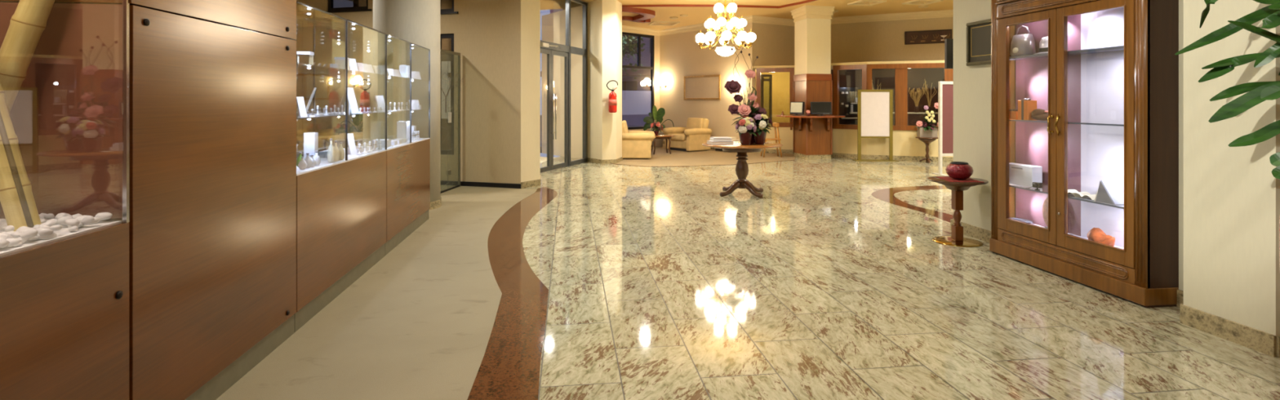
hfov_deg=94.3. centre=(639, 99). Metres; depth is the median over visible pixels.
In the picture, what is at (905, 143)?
wall
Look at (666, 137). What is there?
coffee table
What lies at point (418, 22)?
round column
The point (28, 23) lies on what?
cane
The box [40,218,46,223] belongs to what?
pebble
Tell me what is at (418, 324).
floor
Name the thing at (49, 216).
pebble
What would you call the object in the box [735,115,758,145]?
flower arrangement
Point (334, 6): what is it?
window
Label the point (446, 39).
window
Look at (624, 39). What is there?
street tree
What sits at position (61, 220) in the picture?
pebble
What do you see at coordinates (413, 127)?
block
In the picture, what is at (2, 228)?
pebble
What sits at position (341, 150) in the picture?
bottle
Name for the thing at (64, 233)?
gravel bed
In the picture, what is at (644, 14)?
trim
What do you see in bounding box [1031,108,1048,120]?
shoe
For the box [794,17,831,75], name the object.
column
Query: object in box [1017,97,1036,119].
gift box
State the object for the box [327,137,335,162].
bottle
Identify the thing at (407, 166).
base cabinet
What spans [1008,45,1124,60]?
shelf
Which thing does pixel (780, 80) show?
wall
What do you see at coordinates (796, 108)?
monitor
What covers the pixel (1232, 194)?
wall pillar
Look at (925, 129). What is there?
flower planter
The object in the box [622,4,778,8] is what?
trim
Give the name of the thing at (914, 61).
trim
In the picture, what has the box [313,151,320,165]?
bottle
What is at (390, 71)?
card
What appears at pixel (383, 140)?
block
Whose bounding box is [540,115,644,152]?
ground
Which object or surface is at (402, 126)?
block
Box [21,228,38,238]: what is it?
pebble
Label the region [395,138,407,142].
block
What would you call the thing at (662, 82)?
wall lamp
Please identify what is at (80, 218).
pebble
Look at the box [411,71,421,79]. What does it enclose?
card
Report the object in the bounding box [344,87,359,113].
card
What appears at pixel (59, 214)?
pebble
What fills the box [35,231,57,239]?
pebble
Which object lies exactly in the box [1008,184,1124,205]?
shelf
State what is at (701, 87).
framed picture
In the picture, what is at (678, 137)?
seat cushion
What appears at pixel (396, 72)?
card
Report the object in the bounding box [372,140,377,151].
stand
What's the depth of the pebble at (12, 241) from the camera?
1.80 m
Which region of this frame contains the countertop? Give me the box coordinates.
[893,111,937,125]
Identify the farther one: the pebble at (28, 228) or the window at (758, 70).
the window at (758, 70)
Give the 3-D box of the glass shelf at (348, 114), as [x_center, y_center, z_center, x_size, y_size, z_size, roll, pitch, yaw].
[-2.375,0.114,4.824,0.292,0.008,0.936,0,0,-7]
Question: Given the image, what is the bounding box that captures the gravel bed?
[0,221,121,255]
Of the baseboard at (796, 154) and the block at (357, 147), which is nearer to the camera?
the block at (357, 147)
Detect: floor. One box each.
[215,185,537,399]
[522,143,1279,399]
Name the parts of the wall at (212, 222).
panel, panel, panel, kick plate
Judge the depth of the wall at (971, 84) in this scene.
6.02 m
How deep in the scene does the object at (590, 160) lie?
13.09 m
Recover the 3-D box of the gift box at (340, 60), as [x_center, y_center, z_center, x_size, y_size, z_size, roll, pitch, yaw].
[-2.304,-0.278,4.591,0.088,0.100,0.098,0,0,-13]
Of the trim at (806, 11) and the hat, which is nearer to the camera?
the hat
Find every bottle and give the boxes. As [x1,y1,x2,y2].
[296,151,304,167]
[297,156,306,169]
[304,152,311,168]
[310,155,315,167]
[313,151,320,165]
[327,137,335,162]
[333,140,339,161]
[338,142,344,159]
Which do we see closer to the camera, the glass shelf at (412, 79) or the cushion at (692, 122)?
the glass shelf at (412, 79)
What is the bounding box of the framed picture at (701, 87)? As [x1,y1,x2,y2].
[683,74,720,100]
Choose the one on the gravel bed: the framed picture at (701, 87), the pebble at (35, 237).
the pebble at (35, 237)
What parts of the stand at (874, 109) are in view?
post, rail, rail, plate, post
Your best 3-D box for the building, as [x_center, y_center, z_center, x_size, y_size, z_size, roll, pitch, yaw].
[1.270,-2.250,36.136,13.400,7.500,5.800,0,0,22]
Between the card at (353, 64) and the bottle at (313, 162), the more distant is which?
the card at (353, 64)
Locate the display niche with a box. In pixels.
[60,0,129,240]
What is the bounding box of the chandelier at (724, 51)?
[695,0,755,56]
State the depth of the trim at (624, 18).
15.81 m
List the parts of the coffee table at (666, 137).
leg, leg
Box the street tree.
[622,35,644,79]
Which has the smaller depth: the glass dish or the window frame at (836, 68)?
the glass dish
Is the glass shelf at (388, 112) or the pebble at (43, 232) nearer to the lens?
the pebble at (43, 232)
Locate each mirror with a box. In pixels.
[295,17,302,159]
[302,20,350,156]
[350,34,370,146]
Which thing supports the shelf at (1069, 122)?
attached to the display cabinet at (1107, 81)
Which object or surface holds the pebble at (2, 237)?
on the gravel bed
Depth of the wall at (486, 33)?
9.54 m
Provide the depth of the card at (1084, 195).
4.57 m
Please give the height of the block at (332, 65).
0.045 m
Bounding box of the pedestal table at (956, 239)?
[927,176,988,247]
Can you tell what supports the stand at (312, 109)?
on the glass display case at (304, 11)
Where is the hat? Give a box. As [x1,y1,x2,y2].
[1033,35,1048,54]
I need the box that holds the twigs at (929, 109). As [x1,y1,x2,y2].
[923,81,936,112]
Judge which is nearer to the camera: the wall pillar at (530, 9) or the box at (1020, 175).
the box at (1020, 175)
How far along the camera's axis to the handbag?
5.18 m
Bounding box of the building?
[540,8,650,125]
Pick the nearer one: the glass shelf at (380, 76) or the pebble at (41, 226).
the pebble at (41, 226)
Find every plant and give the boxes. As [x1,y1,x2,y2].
[643,105,674,146]
[1174,0,1279,271]
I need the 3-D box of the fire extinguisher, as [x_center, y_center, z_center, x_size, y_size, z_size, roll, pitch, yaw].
[-0.591,-0.077,12.944,0.214,0.713,0.236,0,0,22]
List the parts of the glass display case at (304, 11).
glass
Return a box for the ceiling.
[540,0,953,30]
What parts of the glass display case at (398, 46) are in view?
glass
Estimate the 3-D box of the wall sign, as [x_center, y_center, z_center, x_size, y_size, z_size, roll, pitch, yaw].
[7.231,-1.581,14.902,1.071,0.332,0.032,0,0,28]
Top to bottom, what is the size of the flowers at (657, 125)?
0.356 m
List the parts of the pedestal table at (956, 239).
turned stem, foot plate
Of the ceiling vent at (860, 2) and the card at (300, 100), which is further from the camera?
the ceiling vent at (860, 2)
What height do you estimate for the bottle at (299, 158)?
0.101 m
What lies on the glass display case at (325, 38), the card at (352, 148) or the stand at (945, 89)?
the card at (352, 148)
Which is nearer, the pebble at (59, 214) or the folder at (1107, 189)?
the pebble at (59, 214)
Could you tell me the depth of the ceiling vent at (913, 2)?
13.39 m
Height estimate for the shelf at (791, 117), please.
0.375 m
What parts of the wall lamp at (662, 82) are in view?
globe, globe, globe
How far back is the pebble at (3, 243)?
1.76 m
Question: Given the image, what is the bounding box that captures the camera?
[1025,182,1042,190]
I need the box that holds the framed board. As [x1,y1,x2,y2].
[966,18,991,66]
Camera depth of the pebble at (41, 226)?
1.95 m
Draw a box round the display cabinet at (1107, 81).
[989,0,1178,307]
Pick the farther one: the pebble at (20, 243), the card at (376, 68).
the card at (376, 68)
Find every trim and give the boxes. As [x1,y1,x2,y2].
[610,160,791,167]
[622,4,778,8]
[622,7,655,21]
[622,9,953,35]
[622,16,650,22]
[751,60,944,71]
[778,0,817,8]
[790,4,835,22]
[871,185,953,222]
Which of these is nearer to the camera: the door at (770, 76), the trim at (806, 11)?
the trim at (806, 11)
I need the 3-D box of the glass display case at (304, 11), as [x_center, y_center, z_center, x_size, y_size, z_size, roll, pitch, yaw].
[-2.272,-0.070,3.952,0.331,1.050,0.816,0,0,-7]
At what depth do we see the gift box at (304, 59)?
3.81 m
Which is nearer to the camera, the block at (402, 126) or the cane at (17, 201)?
the cane at (17, 201)
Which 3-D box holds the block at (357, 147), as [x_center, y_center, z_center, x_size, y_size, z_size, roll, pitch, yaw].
[-2.446,0.427,5.095,0.160,0.035,0.360,0,0,-7]
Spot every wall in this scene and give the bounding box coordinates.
[0,0,296,399]
[296,0,520,183]
[542,5,582,159]
[659,22,755,141]
[751,17,953,69]
[755,71,789,122]
[762,126,953,157]
[831,67,943,112]
[953,0,1183,290]
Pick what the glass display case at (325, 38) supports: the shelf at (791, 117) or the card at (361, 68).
the card at (361, 68)
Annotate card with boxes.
[296,97,306,116]
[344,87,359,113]
[347,133,356,155]
[349,58,358,71]
[356,62,365,71]
[362,63,369,72]
[367,64,374,73]
[373,65,381,74]
[374,95,385,111]
[386,68,395,75]
[393,69,399,76]
[408,99,420,109]
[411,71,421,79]
[1067,189,1080,197]
[1071,191,1096,200]
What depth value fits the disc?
5.06 m
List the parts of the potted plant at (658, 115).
pot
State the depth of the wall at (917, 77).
15.39 m
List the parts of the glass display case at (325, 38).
glass, glass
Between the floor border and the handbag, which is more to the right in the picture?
the handbag
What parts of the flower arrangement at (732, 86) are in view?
pot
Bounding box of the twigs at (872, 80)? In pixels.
[871,80,880,92]
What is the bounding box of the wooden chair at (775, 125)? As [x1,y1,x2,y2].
[760,122,782,157]
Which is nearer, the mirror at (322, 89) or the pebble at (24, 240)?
the pebble at (24, 240)
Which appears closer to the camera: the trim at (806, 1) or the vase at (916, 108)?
the trim at (806, 1)
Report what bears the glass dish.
on the display cabinet at (1107, 81)
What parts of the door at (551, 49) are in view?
handle, handle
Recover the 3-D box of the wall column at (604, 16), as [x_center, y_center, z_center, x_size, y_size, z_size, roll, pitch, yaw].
[-0.795,-0.410,13.430,0.783,3.620,0.781,0,0,28]
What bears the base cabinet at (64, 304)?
on the floor at (418, 324)
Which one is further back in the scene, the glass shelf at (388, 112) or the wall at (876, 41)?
the wall at (876, 41)
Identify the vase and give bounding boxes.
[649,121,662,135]
[805,110,810,115]
[914,106,919,112]
[945,161,973,179]
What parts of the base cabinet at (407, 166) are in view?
kick plate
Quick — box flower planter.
[915,102,937,137]
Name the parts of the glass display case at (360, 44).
glass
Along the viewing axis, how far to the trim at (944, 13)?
15.78 m
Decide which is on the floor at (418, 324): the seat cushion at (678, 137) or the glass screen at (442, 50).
the glass screen at (442, 50)
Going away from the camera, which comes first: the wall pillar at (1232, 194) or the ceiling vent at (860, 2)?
the wall pillar at (1232, 194)
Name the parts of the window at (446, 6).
pane, frame, sill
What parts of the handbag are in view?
handle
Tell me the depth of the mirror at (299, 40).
4.28 m
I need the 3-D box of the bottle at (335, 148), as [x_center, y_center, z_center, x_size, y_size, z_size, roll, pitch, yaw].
[-2.210,0.368,4.309,0.052,0.152,0.051,0,0,-7]
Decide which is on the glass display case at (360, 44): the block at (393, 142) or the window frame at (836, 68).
the block at (393, 142)
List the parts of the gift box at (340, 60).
lid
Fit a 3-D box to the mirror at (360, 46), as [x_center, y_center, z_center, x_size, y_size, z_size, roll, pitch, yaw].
[-2.621,-0.065,5.549,0.020,1.040,0.534,0,0,-7]
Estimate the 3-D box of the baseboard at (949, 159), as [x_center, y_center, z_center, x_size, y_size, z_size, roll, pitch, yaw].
[6.079,1.345,13.994,7.090,0.110,0.757,0,0,25]
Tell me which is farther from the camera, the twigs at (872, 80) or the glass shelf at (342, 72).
the twigs at (872, 80)
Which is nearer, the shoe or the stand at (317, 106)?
the stand at (317, 106)
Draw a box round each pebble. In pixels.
[0,225,7,231]
[0,235,7,239]
[0,239,9,248]
[2,238,22,248]
[4,225,14,231]
[6,231,15,238]
[12,232,20,238]
[13,241,22,246]
[15,227,27,232]
[17,236,28,243]
[21,227,34,232]
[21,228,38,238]
[26,235,38,241]
[31,224,40,228]
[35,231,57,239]
[38,225,48,228]
[38,228,53,235]
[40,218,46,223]
[42,220,55,226]
[44,213,54,219]
[48,224,62,231]
[53,213,71,218]
[55,215,72,225]
[64,217,79,226]
[68,226,78,231]
[71,213,81,218]
[75,216,84,223]
[80,215,94,222]
[83,217,99,225]
[94,212,112,221]
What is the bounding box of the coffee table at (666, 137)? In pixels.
[651,134,675,154]
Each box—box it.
[296,51,314,64]
[297,53,312,64]
[333,57,350,69]
[1008,109,1017,119]
[1008,162,1042,188]
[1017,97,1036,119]
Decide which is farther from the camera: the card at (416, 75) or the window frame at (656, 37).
the window frame at (656, 37)
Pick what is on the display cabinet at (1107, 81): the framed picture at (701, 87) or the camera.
the camera
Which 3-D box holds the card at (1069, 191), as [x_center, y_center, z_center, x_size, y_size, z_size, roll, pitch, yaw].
[3.433,0.738,4.704,0.130,0.042,0.170,0,0,-7]
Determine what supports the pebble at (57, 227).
on the gravel bed
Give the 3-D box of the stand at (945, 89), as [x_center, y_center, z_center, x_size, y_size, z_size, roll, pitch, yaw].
[6.032,0.525,11.175,0.907,1.750,0.400,0,0,-7]
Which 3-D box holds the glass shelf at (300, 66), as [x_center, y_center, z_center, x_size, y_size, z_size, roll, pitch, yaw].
[-2.269,-0.223,3.946,0.292,0.008,0.800,0,0,-7]
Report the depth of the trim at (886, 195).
8.47 m
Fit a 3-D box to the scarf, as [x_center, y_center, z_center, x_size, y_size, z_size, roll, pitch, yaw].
[3.455,1.029,4.437,0.132,0.129,0.218,0,0,-7]
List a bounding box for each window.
[327,0,372,13]
[440,0,457,14]
[440,33,453,155]
[622,31,654,129]
[755,67,794,127]
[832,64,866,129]
[866,62,950,130]
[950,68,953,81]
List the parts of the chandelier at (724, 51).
globe, globe, globe, globe, globe, globe, globe, globe, stem, lamp shade, globe, globe, globe, globe, globe, globe, globe, globe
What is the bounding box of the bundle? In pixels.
[908,87,925,112]
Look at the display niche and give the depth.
2.20 m
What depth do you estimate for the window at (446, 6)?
9.79 m
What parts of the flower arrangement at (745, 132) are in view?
pot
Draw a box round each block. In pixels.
[303,132,318,159]
[318,148,348,158]
[329,63,339,68]
[343,146,371,153]
[371,138,391,147]
[391,139,401,144]
[391,140,397,145]
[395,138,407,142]
[396,120,409,140]
[399,65,409,78]
[411,125,416,138]
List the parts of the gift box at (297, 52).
lid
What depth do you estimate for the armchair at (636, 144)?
13.91 m
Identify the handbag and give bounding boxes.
[1009,25,1035,56]
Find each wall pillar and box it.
[520,0,540,182]
[1183,0,1279,335]
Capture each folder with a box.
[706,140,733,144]
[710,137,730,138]
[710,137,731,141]
[1093,180,1124,204]
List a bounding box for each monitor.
[790,102,804,115]
[810,102,831,115]
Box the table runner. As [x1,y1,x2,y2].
[935,176,984,182]
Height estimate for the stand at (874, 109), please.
1.639 m
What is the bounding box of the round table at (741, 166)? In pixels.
[702,141,782,198]
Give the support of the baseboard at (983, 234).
attached to the wall at (971, 84)
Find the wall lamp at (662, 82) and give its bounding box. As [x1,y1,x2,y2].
[657,76,668,88]
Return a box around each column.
[373,0,440,201]
[587,0,622,159]
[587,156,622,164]
[792,73,832,155]
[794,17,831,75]
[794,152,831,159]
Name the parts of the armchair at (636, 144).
arm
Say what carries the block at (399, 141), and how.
on the glass display case at (360, 44)
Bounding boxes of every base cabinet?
[0,222,129,399]
[294,151,386,332]
[385,138,430,255]
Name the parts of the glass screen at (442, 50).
lock plate, rail, rail, post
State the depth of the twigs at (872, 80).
14.73 m
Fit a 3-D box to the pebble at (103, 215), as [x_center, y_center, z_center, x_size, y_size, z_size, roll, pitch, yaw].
[-1.963,0.426,2.171,0.036,0.030,0.048,0,0,44]
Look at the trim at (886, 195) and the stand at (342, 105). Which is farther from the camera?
the trim at (886, 195)
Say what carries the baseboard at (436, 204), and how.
attached to the round column at (418, 22)
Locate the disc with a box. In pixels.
[1042,196,1048,228]
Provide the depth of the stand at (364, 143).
4.95 m
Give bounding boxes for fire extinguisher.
[606,80,617,112]
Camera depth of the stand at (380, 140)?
5.35 m
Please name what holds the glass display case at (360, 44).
on the base cabinet at (407, 166)
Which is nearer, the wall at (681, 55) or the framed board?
the framed board
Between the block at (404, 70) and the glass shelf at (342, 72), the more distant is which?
the block at (404, 70)
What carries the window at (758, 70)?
in the wall at (876, 41)
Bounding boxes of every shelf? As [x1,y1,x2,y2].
[296,62,343,70]
[296,115,340,119]
[307,69,378,75]
[333,112,374,115]
[351,74,408,79]
[366,111,408,113]
[380,78,427,81]
[386,109,422,111]
[776,115,845,131]
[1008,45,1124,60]
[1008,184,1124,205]
[1010,119,1124,124]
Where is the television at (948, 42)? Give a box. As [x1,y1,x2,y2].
[944,38,953,68]
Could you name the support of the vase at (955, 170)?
on the table runner
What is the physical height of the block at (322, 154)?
0.050 m
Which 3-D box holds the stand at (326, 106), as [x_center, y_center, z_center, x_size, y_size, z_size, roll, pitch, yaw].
[-2.216,0.072,4.194,0.036,0.073,0.036,0,0,-35]
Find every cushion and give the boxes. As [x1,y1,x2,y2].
[622,120,628,133]
[670,133,686,141]
[685,117,703,128]
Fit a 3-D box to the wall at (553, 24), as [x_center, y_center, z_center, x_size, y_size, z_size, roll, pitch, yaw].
[-1.981,-0.410,15.031,0.796,3.620,2.584,0,0,-17]
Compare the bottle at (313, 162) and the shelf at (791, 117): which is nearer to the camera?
the bottle at (313, 162)
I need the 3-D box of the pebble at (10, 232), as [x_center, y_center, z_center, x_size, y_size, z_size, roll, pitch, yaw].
[-2.033,0.438,1.907,0.048,0.032,0.037,0,0,-32]
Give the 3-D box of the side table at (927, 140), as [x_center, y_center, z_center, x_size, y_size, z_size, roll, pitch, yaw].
[6.441,1.118,13.300,0.490,0.563,0.487,0,0,6]
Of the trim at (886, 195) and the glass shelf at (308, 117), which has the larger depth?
the trim at (886, 195)
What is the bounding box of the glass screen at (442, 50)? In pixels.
[440,48,460,193]
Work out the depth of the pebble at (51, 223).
1.99 m
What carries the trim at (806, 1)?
attached to the ceiling
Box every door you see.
[540,0,587,173]
[760,74,772,120]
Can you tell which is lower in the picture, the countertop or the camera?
the camera
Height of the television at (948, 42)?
0.374 m
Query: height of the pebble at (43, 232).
0.024 m
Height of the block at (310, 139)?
0.220 m
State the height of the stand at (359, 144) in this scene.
0.094 m
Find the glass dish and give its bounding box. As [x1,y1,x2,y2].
[1009,217,1033,223]
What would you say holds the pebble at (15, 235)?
on the gravel bed
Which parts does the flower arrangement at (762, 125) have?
pot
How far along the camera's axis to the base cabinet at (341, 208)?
4.17 m
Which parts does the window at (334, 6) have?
pane, sill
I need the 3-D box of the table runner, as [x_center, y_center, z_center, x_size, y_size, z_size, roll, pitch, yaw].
[3.131,0.780,5.829,0.308,0.009,0.382,0,0,7]
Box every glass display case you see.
[295,0,347,175]
[302,19,386,161]
[350,33,411,151]
[380,42,430,143]
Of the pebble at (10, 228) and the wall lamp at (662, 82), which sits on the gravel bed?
the pebble at (10, 228)
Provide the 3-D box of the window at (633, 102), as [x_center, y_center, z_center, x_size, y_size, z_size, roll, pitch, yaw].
[-0.705,-0.570,17.659,0.090,2.940,3.268,0,0,44]
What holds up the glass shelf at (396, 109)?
attached to the glass display case at (398, 46)
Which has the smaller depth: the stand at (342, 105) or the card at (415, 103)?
the stand at (342, 105)
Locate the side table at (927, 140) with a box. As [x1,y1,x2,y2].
[915,137,937,163]
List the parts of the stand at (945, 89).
post, rail, rail, panel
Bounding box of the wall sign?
[904,29,951,44]
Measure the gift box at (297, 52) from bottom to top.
0.100 m
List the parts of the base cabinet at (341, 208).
kick plate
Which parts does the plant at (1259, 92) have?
planter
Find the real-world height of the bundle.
0.601 m
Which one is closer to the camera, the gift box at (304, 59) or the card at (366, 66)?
the gift box at (304, 59)
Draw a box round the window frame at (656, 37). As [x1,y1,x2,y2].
[625,31,659,132]
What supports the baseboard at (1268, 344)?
attached to the wall pillar at (1232, 194)
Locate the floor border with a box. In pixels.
[467,186,557,399]
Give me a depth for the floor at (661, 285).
4.04 m
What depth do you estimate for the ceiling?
14.41 m
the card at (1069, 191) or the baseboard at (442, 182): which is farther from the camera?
the baseboard at (442, 182)
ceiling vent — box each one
[648,21,679,26]
[847,0,886,5]
[902,0,942,4]
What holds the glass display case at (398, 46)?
on the base cabinet at (407, 166)
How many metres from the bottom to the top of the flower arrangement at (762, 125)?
0.442 m
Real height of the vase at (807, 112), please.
0.141 m
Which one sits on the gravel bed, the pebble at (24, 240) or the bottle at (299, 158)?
the pebble at (24, 240)
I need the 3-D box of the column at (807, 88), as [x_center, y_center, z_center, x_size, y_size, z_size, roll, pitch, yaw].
[4.340,0.340,14.634,1.023,1.920,1.197,0,0,-7]
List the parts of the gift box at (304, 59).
lid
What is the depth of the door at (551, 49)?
12.43 m
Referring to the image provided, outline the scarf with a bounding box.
[1086,227,1115,246]
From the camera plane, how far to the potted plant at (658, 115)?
17.74 m
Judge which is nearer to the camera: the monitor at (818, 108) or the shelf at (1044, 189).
the shelf at (1044, 189)
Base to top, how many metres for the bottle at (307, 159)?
0.101 m
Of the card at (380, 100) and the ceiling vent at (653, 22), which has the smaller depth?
the card at (380, 100)
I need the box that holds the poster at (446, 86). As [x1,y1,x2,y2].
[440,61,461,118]
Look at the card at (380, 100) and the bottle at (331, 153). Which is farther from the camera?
the card at (380, 100)
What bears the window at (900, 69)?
in the wall at (905, 143)
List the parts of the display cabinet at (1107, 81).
moulded post, door, bead moulding, oval moulding, oval moulding, rail, handle, handle, oval moulding, oval moulding, rail, foot rail, bead moulding, door, moulded post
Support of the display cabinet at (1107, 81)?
on the floor at (661, 285)
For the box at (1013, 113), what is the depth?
5.27 m
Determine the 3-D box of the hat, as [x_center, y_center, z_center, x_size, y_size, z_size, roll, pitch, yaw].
[3.421,-0.461,4.974,0.168,0.150,0.240,0,0,-7]
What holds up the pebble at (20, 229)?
on the gravel bed
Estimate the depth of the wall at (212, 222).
2.53 m
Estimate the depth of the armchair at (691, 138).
16.25 m
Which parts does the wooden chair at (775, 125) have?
seat, backrest, leg, leg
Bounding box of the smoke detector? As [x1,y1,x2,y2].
[918,4,928,8]
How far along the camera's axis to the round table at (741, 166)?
8.65 m
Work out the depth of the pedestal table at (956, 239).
5.82 m
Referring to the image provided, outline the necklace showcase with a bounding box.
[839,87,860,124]
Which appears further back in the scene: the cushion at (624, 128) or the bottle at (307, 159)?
the cushion at (624, 128)
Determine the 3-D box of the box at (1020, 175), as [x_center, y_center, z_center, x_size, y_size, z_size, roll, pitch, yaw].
[3.393,0.666,5.273,0.103,0.185,0.330,0,0,-10]
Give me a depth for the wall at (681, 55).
17.38 m
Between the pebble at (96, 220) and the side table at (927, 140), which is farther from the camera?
the side table at (927, 140)
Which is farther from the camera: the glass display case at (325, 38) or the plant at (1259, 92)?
the glass display case at (325, 38)
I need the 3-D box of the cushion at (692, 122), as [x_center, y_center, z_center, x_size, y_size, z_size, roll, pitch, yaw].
[1.531,0.729,16.684,0.120,0.460,0.620,14,-8,-34]
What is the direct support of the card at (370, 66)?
on the glass display case at (325, 38)
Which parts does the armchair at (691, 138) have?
arm, arm, backrest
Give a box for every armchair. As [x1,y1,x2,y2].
[622,120,655,159]
[662,117,711,151]
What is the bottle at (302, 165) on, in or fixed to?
on the glass display case at (304, 11)
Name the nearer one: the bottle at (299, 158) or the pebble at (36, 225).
the pebble at (36, 225)
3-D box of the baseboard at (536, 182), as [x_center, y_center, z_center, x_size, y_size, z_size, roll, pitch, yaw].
[-1.717,1.350,9.905,0.215,0.100,1.117,0,0,6]
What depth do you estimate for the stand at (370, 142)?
5.07 m
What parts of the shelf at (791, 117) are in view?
shelf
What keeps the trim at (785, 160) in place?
on the floor at (661, 285)
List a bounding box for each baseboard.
[428,197,441,209]
[440,180,520,188]
[520,173,541,188]
[753,149,953,162]
[950,218,1183,307]
[1179,303,1279,358]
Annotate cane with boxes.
[0,0,54,114]
[0,82,41,231]
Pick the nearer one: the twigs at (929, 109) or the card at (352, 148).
the card at (352, 148)
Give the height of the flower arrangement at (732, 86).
1.484 m
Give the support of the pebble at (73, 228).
on the gravel bed
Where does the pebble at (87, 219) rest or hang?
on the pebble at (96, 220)
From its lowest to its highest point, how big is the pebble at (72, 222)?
0.028 m
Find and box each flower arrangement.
[724,44,767,143]
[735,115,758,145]
[751,113,772,144]
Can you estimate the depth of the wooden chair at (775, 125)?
14.43 m
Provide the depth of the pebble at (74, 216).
2.13 m
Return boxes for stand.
[309,108,315,116]
[315,105,320,115]
[323,105,328,115]
[340,104,344,114]
[356,142,362,155]
[362,142,367,153]
[367,141,372,151]
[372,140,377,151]
[377,138,382,149]
[852,89,898,161]
[931,81,953,176]
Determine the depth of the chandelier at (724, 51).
11.91 m
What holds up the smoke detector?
attached to the ceiling

